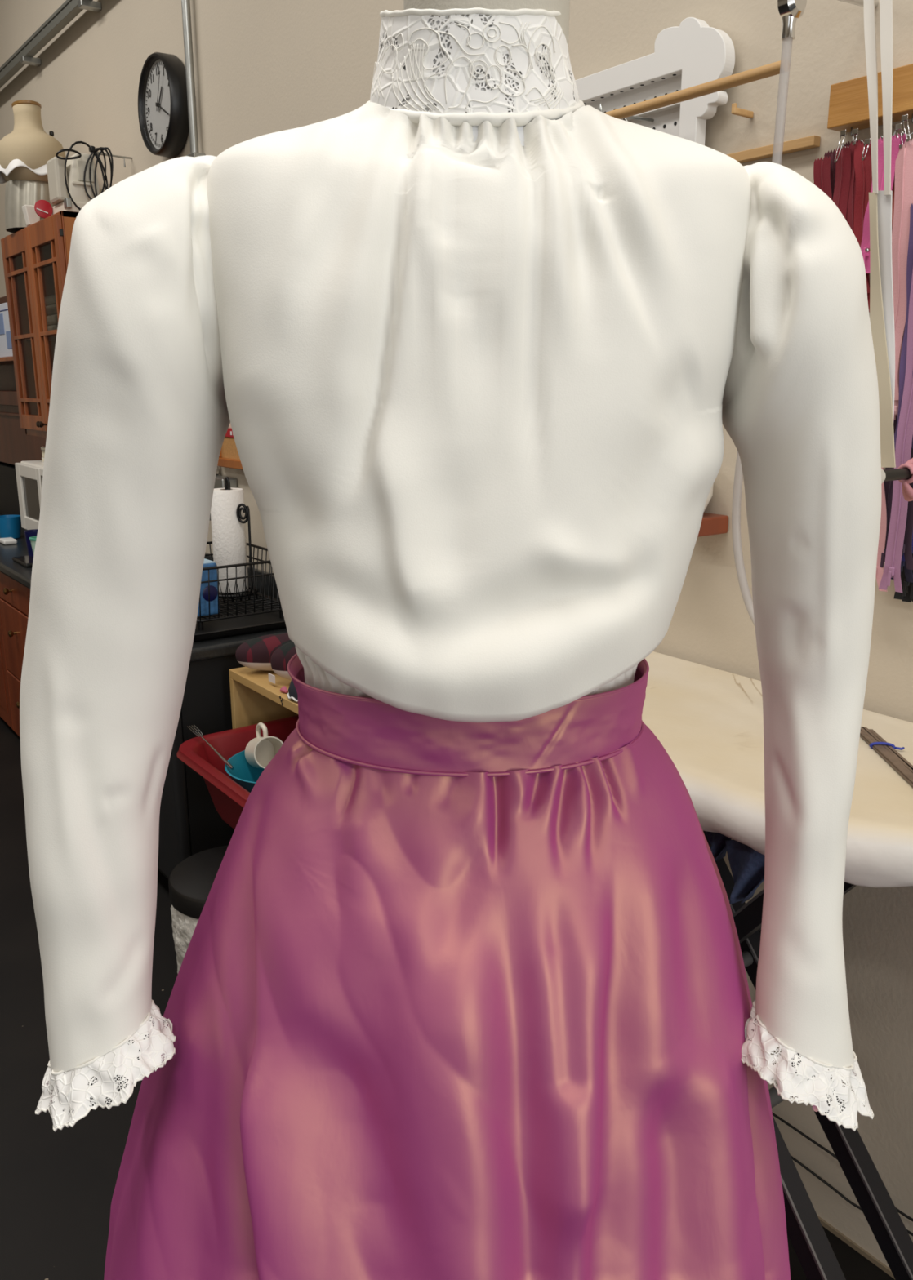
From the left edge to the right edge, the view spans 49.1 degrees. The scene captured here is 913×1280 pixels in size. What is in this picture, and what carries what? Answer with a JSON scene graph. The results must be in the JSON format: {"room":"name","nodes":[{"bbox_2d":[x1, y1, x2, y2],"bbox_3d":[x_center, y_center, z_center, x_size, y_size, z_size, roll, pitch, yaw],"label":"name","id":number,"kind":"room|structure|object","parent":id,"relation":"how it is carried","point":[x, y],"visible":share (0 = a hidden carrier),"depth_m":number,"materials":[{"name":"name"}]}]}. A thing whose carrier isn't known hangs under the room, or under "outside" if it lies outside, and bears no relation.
{"room":"sewing workshop","nodes":[
{"label":"sewing workshop","id":0,"kind":"room"},
{"bbox_2d":[0,716,894,1279],"bbox_3d":[-2.857,1.306,1.353,6.600,0.100,13.000,-10,18,-35],"label":"floor","id":1,"kind":"structure","parent":0,"point":[57,1188],"depth_m":2.14,"materials":[{"name":"grey concrete"}]},
{"bbox_2d":[0,613,13,730],"bbox_3d":[-2.065,-0.069,4.933,0.574,0.794,0.878,-10,18,-35],"label":"base cabinet","id":2,"kind":"object","parent":1,"relation":"on","point":[6,713],"visible":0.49,"depth_m":4.54,"materials":[{"name":"red wood"}]},
{"bbox_2d":[0,571,29,737],"bbox_3d":[-1.641,0.072,4.381,0.574,0.794,0.538,-10,18,-35],"label":"base cabinet","id":3,"kind":"object","parent":1,"relation":"on","point":[14,596],"visible":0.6,"depth_m":4.25,"materials":[{"name":"red wood"}]},
{"bbox_2d":[168,844,228,973],"bbox_3d":[-0.568,0.749,2.583,0.317,0.370,0.328,-10,18,-35],"label":"trash can","id":4,"kind":"object","parent":1,"relation":"on","point":[190,882],"visible":0.26,"depth_m":2.48,"materials":[{"name":"black plastic"}]},
{"bbox_2d":[157,654,244,879],"bbox_3d":[-0.793,0.351,3.283,0.567,0.795,0.680,-10,18,-35],"label":"cabinet","id":5,"kind":"object","parent":1,"relation":"on","point":[190,824],"visible":0.06,"depth_m":2.90,"materials":[{"name":"black"}]},
{"bbox_2d":[229,666,298,728],"bbox_3d":[-0.200,0.523,2.654,0.391,0.774,0.955,-10,18,-35],"label":"cubby","id":6,"kind":"object","parent":1,"relation":"on","point":[255,700],"visible":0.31,"depth_m":2.83,"materials":[{"name":"brown wood"}]},
{"bbox_2d":[176,715,298,829],"bbox_3d":[-0.413,0.383,2.586,0.470,0.189,0.560,-10,18,-35],"label":"basin","id":7,"kind":"object","parent":6,"relation":"on","point":[229,798],"visible":0.23,"depth_m":2.63,"materials":[{"name":"red plastic"}]},
{"bbox_2d":[224,750,264,792],"bbox_3d":[-0.445,0.389,2.589,0.294,0.156,0.294,-10,18,-35],"label":"mixing bowl","id":8,"kind":"object","parent":7,"relation":"in","point":[243,774],"visible":0.16,"depth_m":2.61,"materials":[{"name":"teal plastic"}]},
{"bbox_2d":[187,724,234,769],"bbox_3d":[-0.635,0.277,2.591,0.021,0.055,0.237,-11,18,-38],"label":"fork","id":9,"kind":"object","parent":8,"relation":"in","point":[221,757],"visible":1,"depth_m":2.58,"materials":[{"name":"silver metal"}]},
{"bbox_2d":[244,722,283,768],"bbox_3d":[-0.498,0.281,2.600,0.085,0.130,0.113,-7,16,-27],"label":"mug","id":10,"kind":"object","parent":8,"relation":"in","point":[260,751],"visible":0.88,"depth_m":2.62,"materials":[{"name":"beige ceramic"}]},
{"bbox_2d":[235,632,291,684],"bbox_3d":[-0.474,0.034,2.794,0.189,0.105,0.277,10,18,35],"label":"ham","id":11,"kind":"object","parent":6,"relation":"on","point":[256,653],"visible":0.34,"depth_m":2.74,"materials":[{"name":"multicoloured fabric"}]},
{"bbox_2d":[270,640,296,679],"bbox_3d":[-0.359,0.051,2.688,0.279,0.125,0.128,-7,16,-26],"label":"ham","id":12,"kind":"object","parent":6,"relation":"on","point":[280,658],"visible":0.17,"depth_m":2.63,"materials":[{"name":"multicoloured fabric"}]},
{"bbox_2d":[280,685,288,693],"bbox_3d":[-0.449,0.128,2.600,0.018,0.018,0.028,-10,18,-35],"label":"scrap","id":13,"kind":"object","parent":6,"relation":"on","point":[283,689],"visible":0.95,"depth_m":2.59,"materials":[{"name":"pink fabric"}]},
{"bbox_2d":[287,680,297,702],"bbox_3d":[-0.372,0.115,2.556,0.123,0.066,0.123,-10,18,-35],"label":"lace pincushion","id":14,"kind":"object","parent":6,"relation":"on","point":[292,694],"visible":0.21,"depth_m":2.52,"materials":[{"name":"black fabric"}]},
{"bbox_2d":[403,0,569,45],"bbox_3d":[0.022,0.383,0.944,0.400,1.892,0.400,0,14,0],"label":"dress form","id":15,"kind":"object","parent":1,"relation":"on","point":[562,6],"visible":0.06,"depth_m":0.69,"materials":[{"name":"beige fabric"}]},
{"bbox_2d":[103,653,790,1279],"bbox_3d":[-0.003,0.644,1.015,0.896,1.297,0.955,0,14,0],"label":"skirt","id":16,"kind":"object","parent":15,"relation":"on","point":[448,1000],"visible":0.8,"depth_m":0.74,"materials":[{"name":"fabric"}]},
{"bbox_2d":[641,651,912,1279],"bbox_3d":[0.387,0.607,1.785,0.479,1.026,1.430,-10,18,-35],"label":"ironing board","id":17,"kind":"object","parent":1,"relation":"on","point":[708,721],"visible":0.25,"depth_m":1.46,"materials":[{"name":"beige fabric"}]},
{"bbox_2d":[705,831,764,903],"bbox_3d":[0.392,0.306,1.389,0.040,0.122,0.152,-6,15,-21],"label":"cloth","id":18,"kind":"object","parent":17,"relation":"hanging from","point":[746,864],"visible":0.67,"depth_m":1.38,"materials":[{"name":"blue fabric"}]},
{"bbox_2d":[859,726,912,786],"bbox_3d":[0.628,0.171,1.403,0.049,0.013,0.289,0,14,1],"label":"bundle","id":19,"kind":"object","parent":17,"relation":"on","point":[886,751],"visible":0.98,"depth_m":1.43,"materials":[{"name":"wood"}]},
{"bbox_2d":[19,7,880,1132],"bbox_3d":[-0.006,-0.055,0.809,0.701,0.864,0.300,0,14,0],"label":"blouse","id":20,"kind":"object","parent":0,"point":[477,341],"visible":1,"depth_m":0.70,"materials":[{"name":"white fabric"}]},
{"bbox_2d":[0,0,912,1268],"bbox_3d":[-0.251,-1.402,2.667,0.100,4.500,13.000,-10,18,-35],"label":"wall","id":21,"kind":"structure","parent":0,"point":[261,67],"depth_m":1.90,"materials":[{"name":"paint"}]},
{"bbox_2d":[0,210,79,437],"bbox_3d":[-1.575,-1.260,4.133,0.365,0.830,0.826,-10,18,-35],"label":"upper cabinet","id":22,"kind":"object","parent":21,"relation":"attached to","point":[36,256],"visible":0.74,"depth_m":4.10,"materials":[{"name":"brown wood"}]},
{"bbox_2d":[22,204,39,226],"bbox_3d":[-1.691,-1.691,3.989,0.063,0.074,0.050,-10,18,-35],"label":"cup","id":23,"kind":"object","parent":22,"relation":"on","point":[31,217],"visible":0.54,"depth_m":3.97,"materials":[{"name":"beige plastic"}]},
{"bbox_2d":[0,99,65,232],"bbox_3d":[-1.735,-1.929,4.095,0.274,0.481,0.384,-10,18,-35],"label":"bust","id":24,"kind":"object","parent":22,"relation":"on","point":[25,152],"visible":0.65,"depth_m":3.99,"materials":[{"name":"fabric"}]},
{"bbox_2d":[34,200,53,218],"bbox_3d":[-1.576,-1.645,3.817,0.066,0.066,0.028,-10,18,-35],"label":"dish","id":25,"kind":"object","parent":22,"relation":"on","point":[43,209],"visible":0.91,"depth_m":3.81,"materials":[{"name":"red"}]},
{"bbox_2d":[44,293,57,330],"bbox_3d":[-1.675,-1.395,4.303,0.190,0.166,0.240,-10,18,-35],"label":"bundle","id":26,"kind":"object","parent":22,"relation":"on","point":[50,300],"visible":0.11,"depth_m":4.22,"materials":[{"name":"beige fabric"}]},
{"bbox_2d":[46,141,113,214],"bbox_3d":[-1.417,-1.739,3.813,0.257,0.256,0.257,-10,18,-35],"label":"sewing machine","id":27,"kind":"object","parent":22,"relation":"on","point":[73,180],"visible":0.59,"depth_m":3.72,"materials":[{"name":"beige plastic"}]},
{"bbox_2d":[0,0,102,88],"bbox_3d":[-2.655,-2.878,5.462,0.079,0.069,5.000,-10,18,-35],"label":"rail","id":28,"kind":"object","parent":21,"relation":"attached to","point":[68,10],"visible":1,"depth_m":4.25,"materials":[{"name":"grey metal"}]},
{"bbox_2d":[96,151,132,167],"bbox_3d":[-1.307,-1.828,3.805,0.147,0.043,0.007,-10,18,-35],"label":"wall hook","id":29,"kind":"object","parent":21,"relation":"attached to","point":[97,153],"visible":0.57,"depth_m":3.82,"materials":[{"name":"metal"}]},
{"bbox_2d":[137,52,189,157],"bbox_3d":[-1.011,-1.846,3.456,0.070,0.320,0.320,-10,18,-35],"label":"wall clock","id":30,"kind":"object","parent":21,"relation":"attached to","point":[162,103],"visible":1,"depth_m":3.42,"materials":[{"name":"black plastic"}]},
{"bbox_2d":[181,0,219,475],"bbox_3d":[-0.874,-2.172,3.206,0.045,3.254,0.064,-10,18,-35],"label":"conduit pipe","id":31,"kind":"object","parent":21,"relation":"attached to","point":[185,4],"visible":0.21,"depth_m":3.28,"materials":[{"name":"metal"}]},
{"bbox_2d":[209,475,237,520],"bbox_3d":[-0.866,-0.504,3.576,0.096,0.160,0.202,-10,18,-35],"label":"junction box","id":32,"kind":"object","parent":21,"relation":"attached to","point":[220,479],"visible":0.07,"depth_m":3.50,"materials":[{"name":"metal"}]},
{"bbox_2d":[217,427,243,470],"bbox_3d":[-0.574,-0.597,3.197,0.038,0.133,0.930,-10,18,-35],"label":"cork board","id":33,"kind":"object","parent":21,"relation":"attached to","point":[228,457],"visible":0.12,"depth_m":3.47,"materials":[{"name":"brown wood"}]},
{"bbox_2d":[204,552,279,599],"bbox_3d":[-1.054,-0.318,3.947,0.019,0.094,2.320,-10,18,-35],"label":"backsplash","id":34,"kind":"structure","parent":21,"relation":"attached to","point":[267,577],"depth_m":3.41,"materials":[{"name":"laminate"}]},
{"bbox_2d":[574,17,734,145],"bbox_3d":[0.205,-0.713,2.075,0.026,0.857,0.838,-10,18,-35],"label":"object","id":35,"kind":"object","parent":21,"relation":"attached to","point":[691,53],"visible":0.04,"depth_m":1.75,"materials":[{"name":"white paint"}]},
{"bbox_2d":[599,103,653,121],"bbox_3d":[0.303,-0.907,1.784,0.136,0.072,0.006,-10,18,-35],"label":"hook","id":36,"kind":"object","parent":35,"relation":"attached to","point":[635,117],"visible":0.25,"depth_m":1.79,"materials":[{"name":"metal"}]},
{"bbox_2d":[603,60,780,119],"bbox_3d":[0.207,-0.937,1.832,0.017,0.017,0.930,-10,18,-35],"label":"rod","id":37,"kind":"object","parent":36,"relation":"on","point":[772,68],"visible":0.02,"depth_m":1.59,"materials":[{"name":"brown wood"}]},
{"bbox_2d":[697,483,728,537],"bbox_3d":[0.416,-0.268,1.840,0.120,0.140,0.124,-10,18,-35],"label":"shelf","id":38,"kind":"object","parent":21,"relation":"attached to","point":[711,524],"visible":0.09,"depth_m":1.82,"materials":[{"name":"brown wood"}]},
{"bbox_2d":[730,102,753,118],"bbox_3d":[0.475,-0.880,1.663,0.050,0.016,0.008,-10,18,-35],"label":"peg","id":39,"kind":"object","parent":21,"relation":"attached to","point":[735,111],"visible":1,"depth_m":1.66,"materials":[{"name":"brown wood"}]},
{"bbox_2d":[725,135,820,163],"bbox_3d":[0.517,-0.808,1.653,0.017,0.015,0.180,-10,18,-35],"label":"wood lath","id":40,"kind":"object","parent":21,"relation":"attached to","point":[812,141],"visible":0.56,"depth_m":1.64,"materials":[{"name":"beige wood"}]},
{"bbox_2d":[731,0,878,625],"bbox_3d":[0.503,-0.395,1.465,0.164,1.072,0.374,4,15,14],"label":"hose","id":41,"kind":"object","parent":21,"relation":"attached to","point":[789,11],"visible":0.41,"depth_m":1.42,"materials":[{"name":"white plastic"}]},
{"bbox_2d":[771,1111,912,1222],"bbox_3d":[0.684,0.954,1.849,0.005,0.029,0.372,-10,18,-35],"label":"power cable","id":42,"kind":"object","parent":21,"relation":"attached to","point":[773,1114],"visible":0.56,"depth_m":1.87,"materials":[{"name":"black plastic"}]},
{"bbox_2d":[790,1155,912,1235],"bbox_3d":[0.706,1.009,1.832,0.005,0.027,0.303,-10,18,-35],"label":"power cable","id":43,"kind":"object","parent":21,"relation":"attached to","point":[836,1191],"visible":0.55,"depth_m":1.85,"materials":[{"name":"black plastic"}]},
{"bbox_2d":[817,1215,894,1279],"bbox_3d":[1.604,1.410,0.724,0.005,0.010,6.450,-10,18,-35],"label":"baseboard","id":44,"kind":"structure","parent":21,"relation":"attached to","point":[869,1257],"depth_m":1.85,"materials":[{"name":"brown"}]},
{"bbox_2d":[826,63,912,147],"bbox_3d":[0.734,-0.749,1.341,0.047,0.091,0.503,-10,18,-35],"label":"hook rack","id":45,"kind":"object","parent":21,"relation":"attached to","point":[848,104],"visible":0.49,"depth_m":1.48,"materials":[{"name":"brown wood"}]},
{"bbox_2d":[813,155,831,199],"bbox_3d":[0.580,-0.605,1.572,0.015,0.288,0.060,-10,18,-35],"label":"zipper","id":46,"kind":"object","parent":45,"relation":"hanging from","point":[821,168],"visible":0.14,"depth_m":1.55,"materials":[{"name":"red fabric"}]},
{"bbox_2d":[823,149,835,199],"bbox_3d":[0.593,-0.595,1.569,0.013,0.326,0.062,-10,18,-35],"label":"zipper","id":47,"kind":"object","parent":45,"relation":"hanging from","point":[832,155],"visible":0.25,"depth_m":1.55,"materials":[{"name":"red"}]},
{"bbox_2d":[833,129,846,163],"bbox_3d":[0.579,-0.745,1.509,0.003,0.044,0.017,-10,18,-35],"label":"pin","id":48,"kind":"object","parent":45,"relation":"hanging from","point":[843,132],"visible":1,"depth_m":1.51,"materials":[{"name":"silver metal"}]},
{"bbox_2d":[831,145,850,219],"bbox_3d":[0.594,-0.585,1.549,0.010,0.337,0.053,-10,18,-35],"label":"zipper","id":49,"kind":"object","parent":45,"relation":"hanging from","point":[842,167],"visible":0.27,"depth_m":1.53,"materials":[{"name":"red fabric"}]},
{"bbox_2d":[843,140,857,146],"bbox_3d":[0.610,-0.585,1.554,0.011,0.355,0.062,-10,18,-35],"label":"zipper","id":50,"kind":"object","parent":45,"relation":"hanging from","point":[847,144],"visible":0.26,"depth_m":1.53,"materials":[{"name":"red fabric"}]},
{"bbox_2d":[845,138,862,232],"bbox_3d":[0.612,-0.565,1.536,0.014,0.381,0.063,-10,18,-35],"label":"zipper","id":51,"kind":"object","parent":45,"relation":"hanging from","point":[850,210],"visible":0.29,"depth_m":1.52,"materials":[{"name":"red fabric"}]},
{"bbox_2d":[851,128,858,145],"bbox_3d":[0.592,-0.748,1.487,0.003,0.023,0.010,-10,18,-35],"label":"pin","id":52,"kind":"object","parent":45,"relation":"hanging from","point":[855,131],"visible":1,"depth_m":1.49,"materials":[{"name":"silver metal"}]},
{"bbox_2d":[853,142,871,293],"bbox_3d":[0.609,-0.633,1.501,0.014,0.214,0.044,-10,18,-35],"label":"zipper","id":53,"kind":"object","parent":45,"relation":"hanging from","point":[863,171],"visible":0.48,"depth_m":1.49,"materials":[{"name":"red"}]},
{"bbox_2d":[865,273,869,312],"bbox_3d":[0.619,-0.617,1.504,0.014,0.238,0.042,-10,18,-35],"label":"zipper","id":54,"kind":"object","parent":45,"relation":"hanging from","point":[866,274],"visible":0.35,"depth_m":1.52,"materials":[{"name":"red fabric"}]},
{"bbox_2d":[877,137,883,146],"bbox_3d":[0.632,-0.624,1.473,0.015,0.218,0.057,-10,18,-35],"label":"zipper","id":55,"kind":"object","parent":45,"relation":"hanging from","point":[879,139],"visible":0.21,"depth_m":1.46,"materials":[{"name":"pink fabric"}]},
{"bbox_2d":[861,137,870,160],"bbox_3d":[0.602,-0.721,1.470,0.003,0.029,0.012,-10,18,-35],"label":"pin","id":56,"kind":"object","parent":55,"relation":"attached to","point":[867,141],"visible":0.94,"depth_m":1.47,"materials":[{"name":"silver metal"}]},
{"bbox_2d":[891,133,905,146],"bbox_3d":[0.640,-0.645,1.463,0.014,0.175,0.043,-10,18,-35],"label":"zipper","id":57,"kind":"object","parent":45,"relation":"hanging from","point":[904,135],"visible":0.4,"depth_m":1.44,"materials":[{"name":"pink"}]},
{"bbox_2d":[894,123,902,148],"bbox_3d":[0.633,-0.721,1.430,0.003,0.033,0.014,-10,18,-35],"label":"pin","id":58,"kind":"object","parent":45,"relation":"hanging from","point":[897,126],"visible":1,"depth_m":1.43,"materials":[{"name":"silver metal"}]},
{"bbox_2d":[891,174,894,230],"bbox_3d":[0.631,-0.535,1.488,0.015,0.347,0.054,-10,18,-35],"label":"zipper","id":59,"kind":"object","parent":58,"relation":"hanging from","point":[892,189],"visible":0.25,"depth_m":1.46,"materials":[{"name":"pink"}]},
{"bbox_2d":[859,137,899,273],"bbox_3d":[0.615,-0.639,1.479,0.014,0.182,0.071,-10,18,-35],"label":"zipper","id":60,"kind":"object","parent":21,"relation":"hanging from","point":[895,142],"visible":0.44,"depth_m":1.46,"materials":[{"name":"pink"}]},
{"bbox_2d":[864,247,869,252],"bbox_3d":[0.609,-0.578,1.483,0.007,0.007,0.007,-10,18,-35],"label":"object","id":61,"kind":"object","parent":60,"relation":"attached to","point":[867,249],"visible":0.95,"depth_m":1.48,"materials":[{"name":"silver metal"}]},
{"bbox_2d":[875,467,886,591],"bbox_3d":[0.652,-0.261,1.541,0.016,0.370,0.066,-8,16,-29],"label":"zipper","id":62,"kind":"object","parent":21,"relation":"hanging from","point":[879,571],"visible":0.09,"depth_m":1.56,"materials":[{"name":"pink"}]},
{"bbox_2d":[880,414,897,567],"bbox_3d":[0.668,-0.299,1.524,0.014,0.395,0.045,-9,17,-30],"label":"zipper","id":63,"kind":"object","parent":21,"relation":"hanging from","point":[888,485],"visible":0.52,"depth_m":1.55,"materials":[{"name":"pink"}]},
{"bbox_2d":[878,270,912,592],"bbox_3d":[0.666,-0.318,1.479,0.012,0.500,0.039,-10,18,-35],"label":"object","id":64,"kind":"object","parent":21,"relation":"hanging from","point":[895,540],"visible":0.92,"depth_m":1.50,"materials":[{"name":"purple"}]},
{"bbox_2d":[883,467,911,481],"bbox_3d":[0.638,-0.227,1.346,0.349,0.040,0.040,-10,18,-35],"label":"rod","id":65,"kind":"object","parent":21,"relation":"attached to","point":[903,473],"visible":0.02,"depth_m":1.29,"materials":[{"name":"black plastic"}]},
{"bbox_2d":[862,0,895,484],"bbox_3d":[0.491,-0.689,1.169,0.056,1.008,0.150,-10,18,-35],"label":"pole","id":66,"kind":"object","parent":65,"relation":"attached to","point":[881,293],"visible":0.8,"depth_m":1.21,"materials":[{"name":"white metal"}]},
{"bbox_2d":[897,457,912,501],"bbox_3d":[0.606,-0.213,1.328,0.054,0.061,0.030,-10,18,-35],"label":"ribbon","id":67,"kind":"object","parent":65,"relation":"attached to","point":[907,491],"visible":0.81,"depth_m":1.31,"materials":[{"name":"pink"}]},
{"bbox_2d":[890,560,912,582],"bbox_3d":[0.689,-0.264,1.520,0.012,0.353,0.052,-10,18,-35],"label":"zipper","id":68,"kind":"object","parent":21,"relation":"hanging from","point":[908,573],"visible":0.14,"depth_m":1.55,"materials":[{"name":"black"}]},
{"bbox_2d":[893,553,912,601],"bbox_3d":[0.700,-0.213,1.528,0.013,0.312,0.050,-10,18,-35],"label":"zipper","id":69,"kind":"object","parent":21,"relation":"hanging from","point":[904,584],"visible":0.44,"depth_m":1.56,"materials":[{"name":"black"}]},
{"bbox_2d":[893,138,912,420],"bbox_3d":[0.654,-0.513,1.462,0.016,0.408,0.051,-7,16,-27],"label":"zipper","id":70,"kind":"object","parent":21,"relation":"hanging from","point":[895,402],"visible":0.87,"depth_m":1.49,"materials":[{"name":"pink"}]},
{"bbox_2d":[893,203,912,448],"bbox_3d":[0.664,-0.452,1.454,0.012,0.346,0.045,-10,18,-35],"label":"zipper","id":71,"kind":"object","parent":21,"relation":"hanging from","point":[909,253],"visible":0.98,"depth_m":1.46,"materials":[{"name":"purple"}]},
{"bbox_2d":[901,448,912,569],"bbox_3d":[0.675,-0.345,1.477,0.013,0.483,0.056,-10,18,-35],"label":"zipper","id":72,"kind":"object","parent":21,"relation":"hanging from","point":[906,548],"visible":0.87,"depth_m":1.51,"materials":[{"name":"purple"}]},
{"bbox_2d":[901,533,912,560],"bbox_3d":[0.691,-0.274,1.492,0.011,0.318,0.052,-10,18,-35],"label":"zipper","id":73,"kind":"object","parent":21,"relation":"hanging from","point":[902,556],"visible":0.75,"depth_m":1.53,"materials":[{"name":"blue"}]},
{"bbox_2d":[902,583,912,602],"bbox_3d":[0.709,-0.210,1.523,0.012,0.315,0.052,-10,18,-35],"label":"zipper","id":74,"kind":"object","parent":21,"relation":"hanging from","point":[908,597],"visible":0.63,"depth_m":1.57,"materials":[{"name":"black"}]},
{"bbox_2d":[891,142,912,399],"bbox_3d":[0.643,-0.533,1.460,0.015,0.356,0.047,-10,18,-35],"label":"garment","id":75,"kind":"object","parent":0,"point":[903,184],"visible":0.55,"depth_m":1.45,"materials":[{"name":"pink fabric"}]},
{"bbox_2d":[900,114,910,142],"bbox_3d":[0.637,-0.725,1.417,0.003,0.037,0.017,-10,18,-35],"label":"pin","id":76,"kind":"object","parent":75,"relation":"attached to","point":[904,117],"visible":1,"depth_m":1.42,"materials":[{"name":"silver metal"}]},
{"bbox_3d":[-2.591,-0.243,5.616,0.574,0.794,0.878,-10,18,-35],"label":"base cabinet","id":77,"kind":"object","parent":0,"visible":0},
{"bbox_2d":[0,513,287,662],"bbox_3d":[-1.724,-0.361,4.386,0.572,0.039,3.820,-10,18,-35],"label":"countertop","id":78,"kind":"structure","parent":77,"relation":"on","point":[214,648],"depth_m":2.98,"materials":[{"name":"stone"}]},
{"bbox_2d":[0,537,17,544],"bbox_3d":[-2.084,-0.460,4.651,0.060,0.022,0.100,-10,18,-35],"label":"soap bar","id":79,"kind":"object","parent":78,"relation":"on","point":[9,540],"visible":1,"depth_m":4.62,"materials":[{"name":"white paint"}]},
{"bbox_2d":[0,515,21,538],"bbox_3d":[-2.146,-0.542,4.801,0.116,0.105,0.116,-10,18,-35],"label":"tumbler","id":80,"kind":"object","parent":78,"relation":"on","point":[10,525],"visible":0.82,"depth_m":4.76,"materials":[{"name":"blue plastic"}]},
{"bbox_2d":[12,555,33,567],"bbox_3d":[-1.762,-0.326,4.135,0.090,0.016,0.220,-10,18,-35],"label":"phone","id":81,"kind":"object","parent":78,"relation":"on","point":[25,561],"visible":0.54,"depth_m":4.11,"materials":[{"name":"black plastic"}]},
{"bbox_2d":[0,296,46,515],"bbox_3d":[-2.348,-1.226,5.302,0.258,1.182,1.670,-10,18,-35],"label":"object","id":82,"kind":"object","parent":78,"relation":"on","point":[15,446],"visible":0.12,"depth_m":5.33,"materials":[{"name":"brown wood"}]},
{"bbox_2d":[0,302,13,357],"bbox_3d":[-2.138,-1.518,4.919,0.182,0.249,0.440,-10,18,-35],"label":"carton","id":83,"kind":"object","parent":82,"relation":"on","point":[6,346],"visible":0.18,"depth_m":4.82,"materials":[{"name":"white cardboard"}]},
{"bbox_2d":[0,356,13,364],"bbox_3d":[-2.363,-1.457,5.231,0.220,0.020,1.670,-10,18,-35],"label":"shelf","id":84,"kind":"object","parent":82,"relation":"attached to","point":[6,360],"depth_m":4.84,"materials":[{"name":"brown wood"}]},
{"bbox_2d":[14,460,44,529],"bbox_3d":[-1.718,-0.601,4.479,0.330,0.378,0.530,-10,18,-35],"label":"microwave","id":85,"kind":"object","parent":78,"relation":"on","point":[29,473],"visible":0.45,"depth_m":4.44,"materials":[{"name":"beige plastic"}]},
{"bbox_2d":[24,528,37,556],"bbox_3d":[-1.772,-0.402,4.224,0.088,0.120,0.088,-10,18,-35],"label":"tumbler","id":86,"kind":"object","parent":78,"relation":"on","point":[28,533],"visible":0.25,"depth_m":4.19,"materials":[{"name":"blue plastic"}]},
{"bbox_2d":[29,536,36,555],"bbox_3d":[-1.624,-0.339,3.941,0.097,0.136,0.097,-10,18,-35],"label":"tumbler","id":87,"kind":"object","parent":78,"relation":"on","point":[33,540],"visible":0.23,"depth_m":3.90,"materials":[{"name":"green plastic"}]},
{"bbox_2d":[193,588,286,640],"bbox_3d":[-0.791,-0.098,3.215,0.445,0.027,0.680,-10,18,-35],"label":"tray","id":88,"kind":"object","parent":78,"relation":"on","point":[229,627],"visible":0.14,"depth_m":3.07,"materials":[{"name":"black plastic"}]},
{"bbox_2d":[196,541,284,630],"bbox_3d":[-0.771,-0.182,3.196,0.362,0.194,0.472,-10,18,-35],"label":"dish rack","id":89,"kind":"object","parent":88,"relation":"on","point":[200,622],"visible":0.3,"depth_m":3.08,"materials":[{"name":"black metal"}]},
{"bbox_2d":[196,558,219,617],"bbox_3d":[-0.783,-0.162,3.038,0.080,0.160,0.129,-10,18,-35],"label":"pack","id":90,"kind":"object","parent":89,"relation":"in","point":[206,563],"visible":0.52,"depth_m":3.00,"materials":[{"name":"blue plastic"}]},
{"bbox_2d":[218,476,258,598],"bbox_3d":[-0.750,-0.345,3.299,0.174,0.386,0.175,-10,18,-35],"label":"paper towel holder","id":91,"kind":"object","parent":89,"relation":"in","point":[227,483],"visible":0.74,"depth_m":3.25,"materials":[{"name":"black metal"}]},
{"bbox_2d":[210,488,248,592],"bbox_3d":[-0.750,-0.330,3.303,0.109,0.334,0.109,-10,18,-35],"label":"paper towel roll","id":92,"kind":"object","parent":91,"relation":"on","point":[228,534],"visible":0.75,"depth_m":3.26,"materials":[{"name":"white paper"}]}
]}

